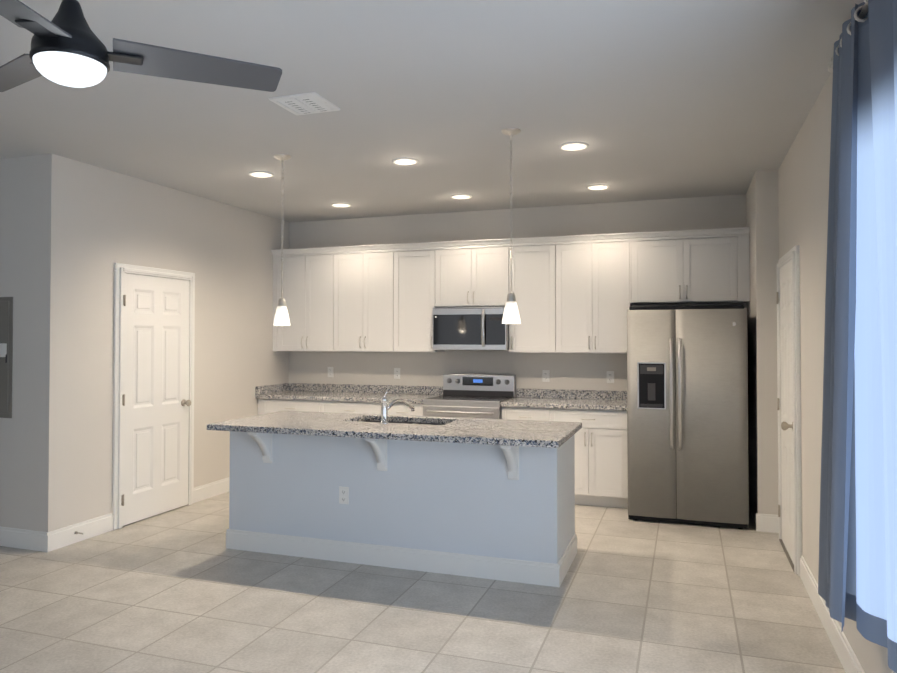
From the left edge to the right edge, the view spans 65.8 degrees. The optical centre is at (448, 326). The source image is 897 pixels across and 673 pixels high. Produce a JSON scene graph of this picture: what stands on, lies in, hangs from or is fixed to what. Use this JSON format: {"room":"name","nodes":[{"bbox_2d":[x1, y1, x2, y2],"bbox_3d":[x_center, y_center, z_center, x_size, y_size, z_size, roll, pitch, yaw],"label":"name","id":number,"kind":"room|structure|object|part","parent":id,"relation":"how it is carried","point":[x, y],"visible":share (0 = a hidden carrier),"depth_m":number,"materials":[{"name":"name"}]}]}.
{"room":"kitchen","nodes":[
{"label":"kitchen","id":0,"kind":"room"},
{"bbox_2d":[0,155,38,530],"bbox_3d":[-4.575,0.190,5.593,3.480,2.828,0.120,0,-1,19],"label":"wall","id":1,"kind":"structure","parent":0,"point":[19,195],"depth_m":5.02,"materials":[{"name":"paint"}]},
{"bbox_2d":[0,297,12,417],"bbox_3d":[-3.351,0.228,5.098,0.377,0.883,0.018,0,-1,19],"label":"electrical panel","id":2,"kind":"object","parent":1,"relation":"attached to","point":[6,338],"visible":1,"depth_m":5.05,"materials":[{"name":"grey metal"}]},
{"bbox_2d":[0,526,46,551],"bbox_3d":[-4.541,1.535,5.486,3.600,0.135,0.016,0,-1,19],"label":"baseboard","id":3,"kind":"structure","parent":1,"relation":"attached to","point":[23,539],"depth_m":4.97,"materials":[{"name":"white"}]},
{"bbox_2d":[35,154,288,531],"bbox_3d":[-2.384,0.205,6.434,0.120,2.828,3.133,0,-1,19],"label":"wall","id":4,"kind":"structure","parent":0,"point":[95,223],"depth_m":5.46,"materials":[{"name":"paint"}]},
{"bbox_2d":[46,513,112,551],"bbox_3d":[-2.737,1.530,5.170,0.016,0.135,0.589,0,-1,19],"label":"baseboard","id":5,"kind":"structure","parent":4,"relation":"attached to","point":[65,536],"depth_m":5.14,"materials":[{"name":"white"}]},
{"bbox_2d":[112,263,194,529],"bbox_3d":[-2.478,0.557,5.906,0.040,2.105,0.931,0,-1,19],"label":"door frame","id":6,"kind":"structure","parent":4,"relation":"attached to","point":[121,270],"depth_m":5.51,"materials":[{"name":"white wood"}]},
{"bbox_2d":[121,273,188,525],"bbox_3d":[-2.477,0.589,5.896,0.044,2.018,0.791,0,-1,19],"label":"pantry door","id":7,"kind":"structure","parent":4,"relation":"in","point":[156,393],"depth_m":5.87,"materials":[{"name":"white wood"}]},
{"bbox_3d":[-2.586,0.588,5.528,0.012,1.680,0.024,0,-1,19],"label":"pantry door hinges","id":8,"kind":"part","parent":7,"relation":"part of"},
{"bbox_2d":[181,399,191,405],"bbox_3d":[-2.335,0.685,6.190,0.076,0.061,0.061,0,-1,19],"label":"door knob","id":9,"kind":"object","parent":7,"relation":"attached to","point":[184,402],"depth_m":6.18,"materials":[{"name":"silver metal"}]},
{"bbox_2d":[194,477,229,502],"bbox_3d":[-2.174,1.558,6.811,0.016,0.135,1.000,0,-1,19],"label":"baseboard","id":10,"kind":"structure","parent":4,"relation":"attached to","point":[210,490],"depth_m":6.58,"materials":[{"name":"white wood"}]},
{"bbox_2d":[255,383,290,394],"bbox_3d":[-1.917,0.680,7.567,0.020,0.085,0.626,0,-1,19],"label":"backsplash","id":11,"kind":"structure","parent":4,"relation":"attached to","point":[285,386],"depth_m":7.56,"materials":[{"name":"grey stone"}]},
{"bbox_2d":[0,492,844,672],"bbox_3d":[-2.161,1.609,2.914,10.010,0.100,9.840,0,-1,19],"label":"floor","id":12,"kind":"structure","parent":0,"point":[183,589],"depth_m":3.86,"materials":[{"name":"tile"}]},
{"bbox_2d":[258,399,326,414],"bbox_3d":[-1.539,1.199,7.453,0.805,0.875,0.620,0,-1,19],"label":"base cabinet","id":13,"kind":"object","parent":12,"relation":"on","point":[265,406],"depth_m":7.17,"materials":[{"name":"white wood"}]},
{"bbox_2d":[255,391,439,402],"bbox_3d":[-1.031,0.738,7.272,1.888,0.040,0.646,0,-1,19],"label":"countertop","id":14,"kind":"structure","parent":13,"relation":"on","point":[323,396],"depth_m":7.15,"materials":[{"name":"grey stone"}]},
{"bbox_2d":[327,403,380,413],"bbox_3d":[-0.888,1.195,7.230,0.802,0.875,0.620,0,-1,19],"label":"base cabinet","id":15,"kind":"object","parent":12,"relation":"on","point":[359,408],"depth_m":6.92,"materials":[{"name":"white wood"}]},
{"bbox_2d":[207,429,576,586],"bbox_3d":[-0.376,1.155,4.849,2.400,0.875,0.896,0,-1,19],"label":"kitchen island","id":16,"kind":"object","parent":12,"relation":"on","point":[493,499],"depth_m":4.55,"materials":[{"name":"paint"}]},
{"bbox_2d":[339,486,348,503],"bbox_3d":[-0.708,1.144,4.691,0.072,0.116,0.008,0,-1,19],"label":"outlet","id":17,"kind":"object","parent":16,"relation":"attached to","point":[343,490],"depth_m":4.69,"materials":[{"name":"white plastic"}]},
{"bbox_2d":[207,411,581,448],"bbox_3d":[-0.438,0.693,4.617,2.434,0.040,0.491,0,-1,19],"label":"island countertop","id":18,"kind":"structure","parent":16,"relation":"on","point":[297,426],"depth_m":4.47,"materials":[{"name":"grey stone"}]},
{"bbox_2d":[359,417,446,424],"bbox_3d":[-0.346,0.815,5.044,0.770,0.213,0.404,0,-1,19],"label":"sink","id":19,"kind":"object","parent":18,"relation":"in","point":[360,418],"depth_m":5.19,"materials":[{"name":"silver metal"}]},
{"bbox_3d":[-0.347,1.526,4.928,2.400,0.135,0.716,0,-1,19],"label":"skirting","id":20,"kind":"part","parent":16,"relation":"part of","materials":[{"name":"white"}]},
{"bbox_2d":[388,403,422,415],"bbox_3d":[-0.375,1.192,7.054,0.515,0.875,0.620,0,-1,19],"label":"base cabinet","id":21,"kind":"object","parent":12,"relation":"on","point":[398,408],"depth_m":6.75,"materials":[{"name":"white wood"}]},
{"bbox_2d":[423,374,515,418],"bbox_3d":[0.206,1.057,6.782,0.756,1.135,0.716,0,-1,19],"label":"range","id":22,"kind":"object","parent":12,"relation":"on","point":[473,396],"visible":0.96,"depth_m":6.93,"materials":[{"name":"silver metal"}]},
{"bbox_2d":[502,407,558,420],"bbox_3d":[0.833,1.185,6.639,0.515,0.875,0.620,0,-1,19],"label":"base cabinet","id":23,"kind":"object","parent":12,"relation":"on","point":[512,413],"depth_m":6.34,"materials":[{"name":"white wood"}]},
{"bbox_2d":[559,411,627,507],"bbox_3d":[1.318,1.182,6.472,0.744,0.875,0.620,0,-1,19],"label":"base cabinet","id":24,"kind":"object","parent":12,"relation":"on","point":[601,451],"depth_m":6.15,"materials":[{"name":"white wood"}]},
{"bbox_2d":[501,395,626,410],"bbox_3d":[1.132,0.725,6.530,1.153,0.040,0.646,0,-1,19],"label":"countertop","id":25,"kind":"structure","parent":24,"relation":"on","point":[520,400],"depth_m":6.32,"materials":[{"name":"grey stone"}]},
{"bbox_2d":[627,305,748,528],"bbox_3d":[2.047,0.724,5.975,0.923,1.773,0.966,0,-1,19],"label":"refrigerator","id":26,"kind":"object","parent":12,"relation":"on","point":[687,406],"visible":1,"depth_m":5.57,"materials":[{"name":"silver metal"}]},
{"bbox_2d":[0,0,863,222],"bbox_3d":[-2.729,-1.315,3.159,8.810,0.100,9.840,0,-1,19],"label":"ceiling","id":27,"kind":"structure","parent":0,"point":[657,99],"depth_m":3.88,"materials":[{"name":"paint"}]},
{"bbox_2d":[0,0,281,91],"bbox_3d":[-1.226,-1.008,2.054,1.104,0.552,1.094,0,-1,19],"label":"ceiling fan","id":28,"kind":"object","parent":27,"relation":"hanging from","point":[68,48],"visible":1,"depth_m":2.12,"materials":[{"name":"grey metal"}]},
{"bbox_3d":[-1.432,-0.838,2.297,0.556,0.043,0.278,0,-1,19],"label":"blade","id":29,"kind":"part","parent":28,"relation":"part of","materials":[{"name":"grey wood"}]},
{"bbox_3d":[-1.176,-0.847,1.751,0.262,0.043,0.558,0,-1,19],"label":"blade","id":30,"kind":"part","parent":28,"relation":"part of","materials":[{"name":"grey wood"}]},
{"bbox_3d":[-1.143,-1.037,2.102,0.214,0.492,0.214,0,-1,19],"label":"motor","id":31,"kind":"part","parent":28,"relation":"part of","materials":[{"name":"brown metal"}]},
{"bbox_3d":[-0.818,-0.839,2.250,0.462,0.043,0.453,0,-1,19],"label":"blade","id":32,"kind":"part","parent":28,"relation":"part of","materials":[{"name":"grey wood"}]},
{"bbox_2d":[248,171,273,177],"bbox_3d":[-1.504,-1.219,5.570,0.200,0.010,0.200,0,-1,19],"label":"recessed light","id":33,"kind":"object","parent":27,"relation":"in","point":[262,174],"visible":0.94,"depth_m":5.56,"materials":[{"name":"white"}]},
{"bbox_2d":[273,154,290,325],"bbox_3d":[-1.204,-0.619,5.018,0.123,1.228,0.123,0,-1,19],"label":"pendant light","id":34,"kind":"object","parent":27,"relation":"hanging from","point":[281,318],"visible":1,"depth_m":5.00,"materials":[{"name":"white glass"}]},
{"bbox_3d":[-1.204,-0.078,5.009,0.117,0.145,0.117,0,-1,19],"label":"lamp shade","id":35,"kind":"part","parent":34,"relation":"part of","materials":[{"name":"white glass"}]},
{"bbox_2d":[268,92,339,115],"bbox_3d":[-0.805,-1.246,3.898,0.290,0.013,0.290,0,-1,19],"label":"ceiling vent","id":36,"kind":"object","parent":27,"relation":"in","point":[305,103],"visible":1,"depth_m":3.87,"materials":[{"name":"white metal"}]},
{"bbox_2d":[331,203,350,206],"bbox_3d":[-1.063,-1.197,6.857,0.200,0.010,0.200,0,-1,19],"label":"recessed light","id":37,"kind":"object","parent":27,"relation":"in","point":[340,204],"visible":0.98,"depth_m":6.84,"materials":[{"name":"white"}]},
{"bbox_2d":[392,158,418,164],"bbox_3d":[-0.322,-1.226,5.165,0.200,0.010,0.200,0,-1,19],"label":"recessed light","id":38,"kind":"object","parent":27,"relation":"in","point":[405,161],"visible":0.94,"depth_m":5.15,"materials":[{"name":"white"}]},
{"bbox_2d":[451,194,471,198],"bbox_3d":[0.120,-1.204,6.451,0.200,0.010,0.200,0,-1,19],"label":"recessed light","id":39,"kind":"object","parent":27,"relation":"in","point":[461,196],"visible":0.96,"depth_m":6.43,"materials":[{"name":"white"}]},
{"bbox_2d":[501,128,520,323],"bbox_3d":[0.397,-0.630,4.400,0.123,1.228,0.123,0,-1,19],"label":"pendant light","id":40,"kind":"object","parent":27,"relation":"hanging from","point":[511,314],"visible":1,"depth_m":4.37,"materials":[{"name":"white glass"}]},
{"bbox_3d":[0.397,-0.089,4.391,0.117,0.145,0.117,0,-1,19],"label":"lamp shade","id":41,"kind":"part","parent":40,"relation":"part of","materials":[{"name":"white glass"}]},
{"bbox_2d":[559,142,588,150],"bbox_3d":[0.861,-1.232,4.759,0.200,0.010,0.200,0,-1,19],"label":"recessed light","id":42,"kind":"object","parent":27,"relation":"in","point":[572,146],"visible":0.94,"depth_m":4.75,"materials":[{"name":"white"}]},
{"bbox_2d":[586,184,609,189],"bbox_3d":[1.302,-1.211,6.045,0.200,0.010,0.200,0,-1,19],"label":"recessed light","id":43,"kind":"object","parent":27,"relation":"in","point":[598,187],"visible":1,"depth_m":6.03,"materials":[{"name":"white"}]},
{"bbox_2d":[289,194,746,390],"bbox_3d":[0.551,0.217,7.146,5.210,2.828,0.120,0,-1,19],"label":"wall","id":44,"kind":"structure","parent":0,"point":[578,371],"depth_m":7.11,"materials":[{"name":"paint"}]},
{"bbox_2d":[273,251,338,351],"bbox_3d":[-1.491,-0.255,7.617,0.805,1.057,0.325,0,-1,19],"label":"upper cabinet","id":45,"kind":"object","parent":44,"relation":"attached to","point":[310,278],"depth_m":7.45,"materials":[{"name":"white wood"}]},
{"bbox_3d":[0.394,-0.291,6.947,4.805,1.107,0.370,0,-1,19],"label":"cabinet crown","id":46,"kind":"part","parent":45,"relation":"part of","materials":[{"name":"white wood"}]},
{"bbox_2d":[328,367,332,376],"bbox_3d":[-1.312,0.510,7.712,0.072,0.116,0.008,0,-1,19],"label":"electrical outlet","id":47,"kind":"object","parent":44,"relation":"attached to","point":[330,371],"visible":1,"depth_m":7.71,"materials":[{"name":"white plastic"}]},
{"bbox_2d":[339,247,398,351],"bbox_3d":[-0.841,-0.259,7.394,0.802,1.057,0.325,0,-1,19],"label":"upper cabinet","id":48,"kind":"object","parent":44,"relation":"attached to","point":[369,277],"depth_m":7.22,"materials":[{"name":"white wood"}]},
{"bbox_2d":[394,368,399,378],"bbox_3d":[-0.553,0.506,7.451,0.072,0.116,0.008,0,-1,19],"label":"electrical outlet","id":49,"kind":"object","parent":44,"relation":"attached to","point":[396,373],"visible":1,"depth_m":7.45,"materials":[{"name":"white plastic"}]},
{"bbox_2d":[399,247,446,351],"bbox_3d":[-0.300,-0.262,7.208,0.573,1.057,0.325,0,-1,19],"label":"upper cabinet","id":50,"kind":"object","parent":44,"relation":"attached to","point":[420,268],"depth_m":7.04,"materials":[{"name":"white wood"}]},
{"bbox_2d":[291,383,626,398],"bbox_3d":[-0.022,0.675,7.258,3.807,0.085,0.020,0,-1,19],"label":"backsplash","id":51,"kind":"structure","parent":44,"relation":"attached to","point":[535,393],"depth_m":7.30,"materials":[{"name":"grey stone"}]},
{"bbox_2d":[443,243,510,307],"bbox_3d":[0.277,-0.493,7.014,0.762,0.602,0.325,0,-1,19],"label":"upper cabinet","id":52,"kind":"object","parent":44,"relation":"attached to","point":[474,274],"depth_m":6.84,"materials":[{"name":"white wood"}]},
{"bbox_2d":[433,307,508,349],"bbox_3d":[0.258,0.027,6.949,0.758,0.421,0.440,0,-1,19],"label":"microwave","id":53,"kind":"object","parent":52,"relation":"attached to","point":[469,328],"visible":0.9,"depth_m":6.77,"materials":[{"name":"silver metal"}]},
{"bbox_2d":[509,239,562,352],"bbox_3d":[0.853,-0.269,6.813,0.573,1.057,0.325,0,-1,19],"label":"upper cabinet","id":54,"kind":"object","parent":44,"relation":"attached to","point":[537,268],"depth_m":6.65,"materials":[{"name":"white wood"}]},
{"bbox_2d":[542,370,549,381],"bbox_3d":[0.973,0.497,6.928,0.072,0.116,0.008,0,-1,19],"label":"electrical outlet","id":55,"kind":"object","parent":44,"relation":"attached to","point":[545,375],"visible":1,"depth_m":6.92,"materials":[{"name":"white plastic"}]},
{"bbox_2d":[563,235,638,353],"bbox_3d":[1.399,-0.272,6.625,0.814,1.057,0.325,0,-1,19],"label":"upper cabinet","id":56,"kind":"object","parent":44,"relation":"attached to","point":[578,293],"depth_m":6.46,"materials":[{"name":"white wood"}]},
{"bbox_2d":[607,371,613,382],"bbox_3d":[1.569,0.494,6.723,0.072,0.116,0.008,0,-1,19],"label":"electrical outlet","id":57,"kind":"object","parent":44,"relation":"attached to","point":[610,376],"visible":1,"depth_m":6.72,"materials":[{"name":"white plastic"}]},
{"bbox_2d":[639,231,738,304],"bbox_3d":[2.151,-0.509,6.371,0.915,0.592,0.325,0,-1,19],"label":"upper cabinet","id":58,"kind":"object","parent":44,"relation":"attached to","point":[674,269],"depth_m":6.20,"materials":[{"name":"white wood"}]},
{"bbox_2d":[746,170,778,522],"bbox_3d":[2.654,0.195,5.869,0.163,2.828,0.930,0,-1,19],"label":"wall","id":59,"kind":"structure","parent":0,"point":[762,211],"depth_m":5.44,"materials":[{"name":"paint"}]},
{"bbox_2d":[778,73,895,672],"bbox_3d":[2.136,0.162,3.922,0.120,2.828,3.090,0,-1,19],"label":"wall","id":60,"kind":"structure","parent":0,"point":[813,138],"depth_m":4.00,"materials":[{"name":"paint"}]},
{"bbox_2d":[776,260,793,563],"bbox_3d":[2.364,0.571,4.840,0.044,2.018,0.746,0,-1,19],"label":"door","id":61,"kind":"structure","parent":60,"relation":"in","point":[787,477],"depth_m":4.85,"materials":[{"name":"white wood"}]},
{"bbox_3d":[2.466,0.583,5.186,0.012,1.680,0.024,0,-1,19],"label":"side door hinges","id":62,"kind":"part","parent":61,"relation":"part of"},
{"bbox_2d":[781,422,792,429],"bbox_3d":[2.230,0.657,4.564,0.076,0.061,0.061,0,-1,19],"label":"door knob","id":63,"kind":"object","parent":61,"relation":"attached to","point":[785,425],"depth_m":4.55,"materials":[{"name":"silver metal"}]},
{"bbox_2d":[779,539,793,570],"bbox_3d":[2.413,1.585,4.797,0.140,0.012,0.750,0,-1,19],"label":"side door sill","id":64,"kind":"structure","parent":60,"relation":"attached to","point":[787,553],"depth_m":4.82,"materials":[{"name":"grey"}]},
{"bbox_2d":[777,245,801,575],"bbox_3d":[2.365,0.539,4.831,0.040,2.105,0.886,0,-1,19],"label":"door frame","id":65,"kind":"structure","parent":60,"relation":"attached to","point":[792,254],"depth_m":4.44,"materials":[{"name":"white wood"}]},
{"bbox_2d":[800,556,864,672],"bbox_3d":[1.899,1.500,3.420,0.016,0.135,2.030,0,-1,19],"label":"baseboard","id":66,"kind":"structure","parent":60,"relation":"attached to","point":[848,659],"depth_m":3.44,"materials":[{"name":"white"}]},
{"bbox_3d":[2.788,0.194,5.823,0.120,2.828,0.930,0,-1,19],"label":"wall","id":67,"kind":"structure","parent":0,"visible":0},
{"bbox_2d":[756,513,778,532],"bbox_3d":[2.493,1.534,5.401,0.179,0.135,0.016,0,-1,19],"label":"baseboard","id":68,"kind":"structure","parent":67,"relation":"attached to","point":[767,522],"depth_m":5.40,"materials":[{"name":"white"}]},
{"bbox_3d":[1.167,-0.986,1.118,0.120,0.628,2.880,0,-1,19],"label":"wall","id":69,"kind":"structure","parent":0,"visible":0},
{"bbox_2d":[818,0,896,672],"bbox_3d":[1.014,-0.046,1.131,0.186,2.250,3.843,0,-1,19],"label":"curtains","id":70,"kind":"object","parent":69,"relation":"hanging from","point":[857,576],"visible":1,"depth_m":2.46,"materials":[{"name":"blue fabric"}]},
{"bbox_3d":[1.052,-1.111,1.138,0.109,0.072,3.839,0,-1,19],"label":"rod","id":71,"kind":"part","parent":70,"relation":"part of","materials":[{"name":"silver metal"}]}
]}

